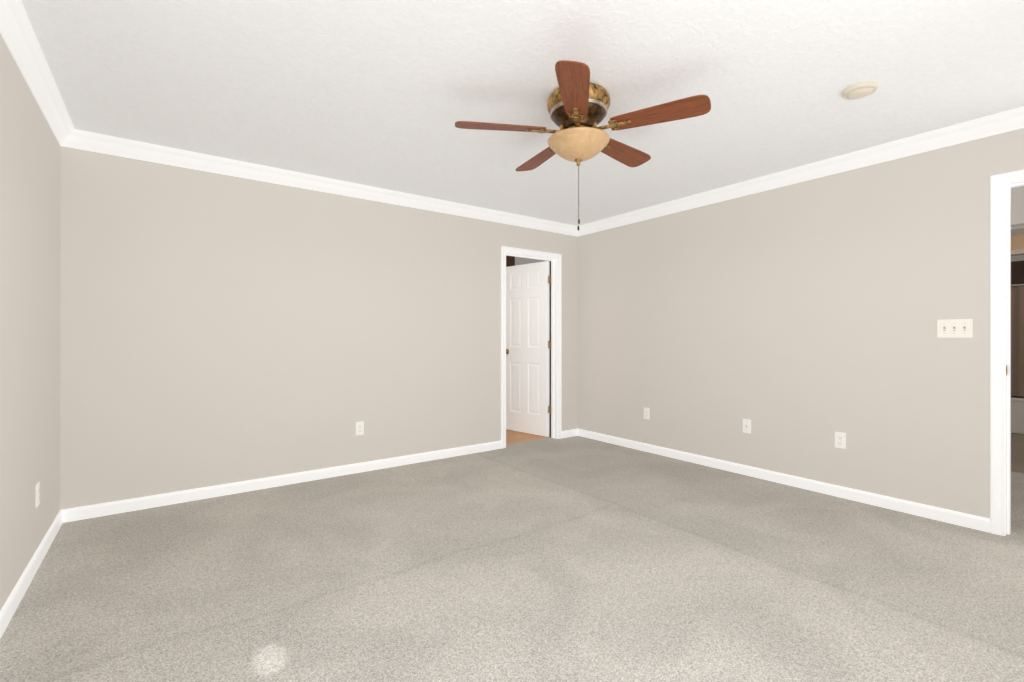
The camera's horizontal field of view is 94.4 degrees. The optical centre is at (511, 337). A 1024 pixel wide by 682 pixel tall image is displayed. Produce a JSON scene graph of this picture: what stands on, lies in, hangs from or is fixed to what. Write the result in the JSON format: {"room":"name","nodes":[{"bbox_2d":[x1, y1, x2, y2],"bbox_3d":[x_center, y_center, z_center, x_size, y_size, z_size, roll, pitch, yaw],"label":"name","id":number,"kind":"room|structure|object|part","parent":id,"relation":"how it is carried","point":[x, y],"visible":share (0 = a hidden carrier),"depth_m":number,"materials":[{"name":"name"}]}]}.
{"room":"empty bedroom","nodes":[
{"label":"empty bedroom","id":0,"kind":"room"},
{"bbox_2d":[0,34,63,610],"bbox_3d":[-1.531,-0.070,1.120,0.115,2.440,4.410,0,0,-36],"label":"wall","id":1,"kind":"structure","parent":0,"point":[31,155],"depth_m":2.25,"materials":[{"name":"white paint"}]},
{"bbox_2d":[0,509,67,638],"bbox_3d":[-1.494,1.110,1.179,0.013,0.080,4.410,0,0,-36],"label":"baseboard","id":2,"kind":"structure","parent":1,"relation":"attached to","point":[10,606],"depth_m":2.21,"materials":[{"name":"white paint"}]},
{"bbox_2d":[36,482,39,507],"bbox_3d":[-2.401,0.795,2.404,0.008,0.115,0.070,0,0,-36],"label":"electrical outlet","id":3,"kind":"object","parent":1,"relation":"attached to","point":[37,494],"visible":1,"depth_m":2.39,"materials":[{"name":"white plastic"}]},
{"bbox_2d":[0,0,79,147],"bbox_3d":[-1.460,-1.241,1.185,0.076,0.098,4.260,0,0,-36],"label":"crown molding","id":4,"kind":"structure","parent":1,"relation":"attached to","point":[17,32],"depth_m":2.18,"materials":[{"name":"white paint"}]},
{"bbox_2d":[64,147,575,508],"bbox_3d":[-1.051,-0.070,4.315,4.680,2.440,0.115,0,0,-36],"label":"wall","id":5,"kind":"structure","parent":0,"point":[164,328],"depth_m":3.62,"materials":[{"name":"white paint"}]},
{"bbox_2d":[68,441,501,521],"bbox_3d":[-1.445,1.110,3.946,3.318,0.080,0.013,0,0,-36],"label":"baseboard","id":6,"kind":"structure","parent":5,"relation":"attached to","point":[109,508],"depth_m":3.59,"materials":[{"name":"white paint"}]},
{"bbox_2d":[59,130,577,236],"bbox_3d":[-0.994,-1.241,4.239,4.450,0.098,0.076,0,0,-36],"label":"crown molding","id":7,"kind":"structure","parent":5,"relation":"attached to","point":[89,141],"depth_m":3.70,"materials":[{"name":"white paint"}]},
{"bbox_2d":[356,421,363,435],"bbox_3d":[-1.300,0.775,4.056,0.070,0.115,0.008,0,0,-36],"label":"electrical outlet","id":8,"kind":"object","parent":5,"relation":"attached to","point":[359,428],"visible":1,"depth_m":4.05,"materials":[{"name":"white plastic"}]},
{"bbox_2d":[501,246,561,448],"bbox_3d":[0.228,0.099,5.176,0.834,2.102,0.018,0,0,-36],"label":"door frame","id":9,"kind":"structure","parent":5,"relation":"attached to","point":[504,249],"depth_m":5.10,"materials":[{"name":"white paint"}]},
{"bbox_2d":[0,436,1023,681],"bbox_3d":[1.090,1.180,2.941,6.495,0.060,4.870,0,0,-36],"label":"floor","id":10,"kind":"structure","parent":0,"point":[576,558],"depth_m":2.21,"materials":[{"name":"grey carpet"}]},
{"bbox_2d":[21,0,1023,229],"bbox_3d":[1.991,-1.320,4.453,9.740,0.060,6.235,0,0,-36],"label":"ceiling","id":11,"kind":"structure","parent":0,"point":[385,94],"depth_m":2.38,"materials":[{"name":"paint"}]},
{"bbox_2d":[455,60,710,230],"bbox_3d":[0.367,-0.929,2.570,1.244,0.721,1.255,0,0,-36],"label":"ceiling fan","id":12,"kind":"object","parent":11,"relation":"hanging from","point":[578,104],"visible":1,"depth_m":2.42,"materials":[{"name":"brown wood"}]},
{"bbox_3d":[-0.061,-1.100,2.479,0.470,0.006,0.146,0,12,-8],"label":"blade","id":13,"kind":"part","parent":12,"relation":"part of","materials":[{"name":"brown wood"}]},
{"bbox_3d":[0.130,-1.092,2.506,0.107,0.010,0.080,0,12,-8],"label":"iron plate","id":14,"kind":"part","parent":12,"relation":"part of","materials":[{"name":"brown metal"}]},
{"bbox_3d":[0.173,-1.100,2.914,0.146,0.006,0.470,-13,6,-25],"label":"blade","id":15,"kind":"part","parent":12,"relation":"part of","materials":[{"name":"brown wood"}]},
{"bbox_3d":[0.226,-1.109,2.518,0.120,0.042,0.026,0,0,-8],"label":"iron arm","id":16,"kind":"part","parent":12,"relation":"part of"},
{"label":"blade","id":17,"kind":"part","parent":12,"relation":"part of","materials":[{"name":"brown wood"}]},
{"bbox_3d":[0.313,-1.092,2.313,0.080,0.010,0.107,12,2,10],"label":"iron plate","id":18,"kind":"part","parent":12,"relation":"part of","materials":[{"name":"brown metal"}]},
{"bbox_3d":[0.332,-1.109,2.407,0.026,0.042,0.120,0,0,10],"label":"iron arm","id":19,"kind":"part","parent":12,"relation":"part of"},
{"bbox_3d":[0.355,-1.002,2.535,0.330,0.108,0.330,0,0,-36],"label":"lamp shade","id":20,"kind":"part","parent":12,"relation":"part of","materials":[{"name":"beige glass"}]},
{"bbox_3d":[0.469,-1.109,2.474,0.120,0.042,0.026,0,0,28],"label":"iron arm","id":21,"kind":"part","parent":12,"relation":"part of"},
{"bbox_3d":[0.553,-1.092,2.426,0.107,0.010,0.080,0,-12,28],"label":"iron plate","id":22,"kind":"part","parent":12,"relation":"part of","materials":[{"name":"brown metal"}]},
{"bbox_3d":[0.658,-1.100,2.825,0.470,0.006,0.146,0,-12,-44],"label":"blade","id":23,"kind":"part","parent":12,"relation":"part of","materials":[{"name":"brown wood"}]},
{"label":"blade","id":24,"kind":"part","parent":12,"relation":"part of","materials":[{"name":"brown wood"}]},
{"bbox_2d":[842,81,877,99],"bbox_3d":[1.802,-1.272,2.459,0.152,0.036,0.152,0,0,-36],"label":"smoke detector","id":25,"kind":"object","parent":11,"relation":"attached to","point":[860,90],"visible":1,"depth_m":2.43,"materials":[{"name":"beige plastic"}]},
{"bbox_2d":[506,414,549,443],"bbox_3d":[-0.134,1.180,5.911,3.600,0.060,1.365,0,0,-36],"label":"floor","id":26,"kind":"structure","parent":0,"point":[512,436],"depth_m":5.52,"materials":[{"name":"orange wood"}]},
{"bbox_2d":[506,256,514,266],"bbox_3d":[-0.425,-0.020,6.103,0.920,2.340,0.469,0,0,-36],"label":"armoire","id":27,"kind":"object","parent":26,"relation":"on","point":[510,260],"visible":0.02,"depth_m":6.13,"materials":[{"name":"brown wood"}]},
{"bbox_2d":[515,257,549,404],"bbox_3d":[-0.505,-0.070,6.414,3.830,2.440,0.115,0,0,-36],"label":"wall","id":28,"kind":"structure","parent":0,"point":[520,261],"depth_m":7.00,"materials":[{"name":"white paint"}]},
{"bbox_2d":[576,128,1023,518],"bbox_3d":[2.141,-0.070,3.828,0.120,2.440,4.410,0,0,-36],"label":"wall","id":29,"kind":"structure","parent":0,"point":[806,312],"depth_m":3.54,"materials":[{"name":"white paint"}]},
{"bbox_2d":[644,407,649,419],"bbox_3d":[1.358,0.765,4.791,0.008,0.115,0.070,0,0,-36],"label":"electrical outlet","id":30,"kind":"object","parent":29,"relation":"attached to","point":[646,413],"visible":1,"depth_m":4.78,"materials":[{"name":"white plastic"}]},
{"bbox_2d":[743,419,750,433],"bbox_3d":[1.960,0.740,3.967,0.018,0.115,0.070,0,0,-36],"label":"outlet","id":31,"kind":"object","parent":29,"relation":"attached to","point":[746,425],"visible":1,"depth_m":3.96,"materials":[{"name":"white plastic"}]},
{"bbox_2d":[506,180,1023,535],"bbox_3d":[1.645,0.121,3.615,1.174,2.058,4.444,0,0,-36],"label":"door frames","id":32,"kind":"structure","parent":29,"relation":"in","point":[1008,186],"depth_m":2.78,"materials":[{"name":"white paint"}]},
{"bbox_2d":[506,261,550,436],"bbox_3d":[0.181,0.130,5.706,0.743,2.040,0.041,0,0,44],"label":"door","id":33,"kind":"structure","parent":32,"relation":"attached to","point":[527,340],"depth_m":5.67,"materials":[{"name":"white paint"}]},
{"bbox_2d":[548,275,549,413],"bbox_3d":[0.425,0.077,5.478,0.011,1.596,0.042,0,0,44],"label":"door hinges","id":34,"kind":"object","parent":33,"relation":"attached to","point":[549,341],"depth_m":5.48,"materials":[{"name":"metal"}]},
{"bbox_2d":[576,429,989,532],"bbox_3d":[1.797,1.110,4.193,0.013,0.080,3.462,0,0,-36],"label":"baseboard","id":35,"kind":"structure","parent":29,"relation":"attached to","point":[918,509],"depth_m":3.54,"materials":[{"name":"white paint"}]},
{"bbox_2d":[576,106,1023,235],"bbox_3d":[2.061,-1.241,3.780,0.076,0.098,4.260,0,0,-36],"label":"crown molding","id":36,"kind":"structure","parent":29,"relation":"attached to","point":[1013,119],"depth_m":3.40,"materials":[{"name":"white paint"}]},
{"bbox_2d":[835,432,845,448],"bbox_3d":[2.367,0.740,3.422,0.008,0.115,0.070,0,0,-36],"label":"electrical outlet","id":37,"kind":"object","parent":29,"relation":"attached to","point":[840,439],"visible":1,"depth_m":3.42,"materials":[{"name":"white plastic"}]},
{"bbox_2d":[937,319,972,337],"bbox_3d":[2.728,-0.056,2.926,0.016,0.115,0.163,0,0,-36],"label":"light switch","id":38,"kind":"object","parent":29,"relation":"attached to","point":[955,328],"visible":1,"depth_m":2.92,"materials":[{"name":"white plastic"}]},
{"bbox_2d":[990,170,1023,535],"bbox_3d":[3.091,0.099,2.431,0.019,2.102,0.910,0,0,-36],"label":"door frame","id":39,"kind":"structure","parent":29,"relation":"attached to","point":[997,352],"depth_m":2.77,"materials":[{"name":"white paint"}]},
{"bbox_2d":[1011,433,1023,473],"bbox_3d":[5.704,1.180,4.889,3.245,0.060,2.530,0,0,-36],"label":"floor","id":40,"kind":"structure","parent":0,"point":[1017,453],"depth_m":4.71,"materials":[{"name":"brown wood"}]},
{"bbox_2d":[1011,396,1023,434],"bbox_3d":[6.586,0.935,5.539,0.785,0.430,2.260,0,0,-36],"label":"bathtub","id":41,"kind":"object","parent":40,"relation":"on","point":[1017,414],"depth_m":5.66,"materials":[{"name":"white ceramic"}]},
{"bbox_2d":[1011,286,1023,396],"bbox_3d":[6.318,0.043,5.341,0.036,1.315,2.200,0,0,-36],"label":"shower curtain","id":42,"kind":"object","parent":41,"relation":"on","point":[1017,340],"visible":0.23,"depth_m":5.69,"materials":[{"name":"beige fabric"}]},
{"bbox_2d":[1011,234,1023,249],"bbox_3d":[6.314,-1.143,5.338,0.100,0.185,2.300,0,0,-36],"label":"wall","id":43,"kind":"structure","parent":0,"point":[1017,241],"depth_m":5.65,"materials":[{"name":"beige paint"}]},
{"bbox_2d":[1011,249,1023,255],"bbox_3d":[6.309,-1.022,5.335,0.112,0.055,2.300,0,0,-36],"label":"trim","id":44,"kind":"structure","parent":43,"relation":"attached to","point":[1017,252],"depth_m":5.65,"materials":[{"name":"beige wood"}]},
{"bbox_2d":[1011,261,1023,286],"bbox_3d":[6.603,0.075,5.552,0.779,2.150,2.300,0,0,-36],"label":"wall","id":45,"kind":"structure","parent":43,"relation":"attached to","point":[1017,272],"depth_m":6.19,"materials":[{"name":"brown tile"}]},
{"bbox_2d":[1011,228,1023,234],"bbox_3d":[6.254,-1.260,5.294,0.050,0.060,2.300,0,0,-36],"label":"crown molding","id":46,"kind":"structure","parent":43,"relation":"attached to","point":[1017,231],"depth_m":5.63,"materials":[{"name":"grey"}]},
{"bbox_2d":[1011,186,1023,261],"bbox_3d":[4.448,-0.070,3.956,0.115,2.440,2.280,0,0,-36],"label":"wall","id":47,"kind":"structure","parent":0,"point":[1017,206],"depth_m":4.04,"materials":[{"name":"white paint"}]}
]}

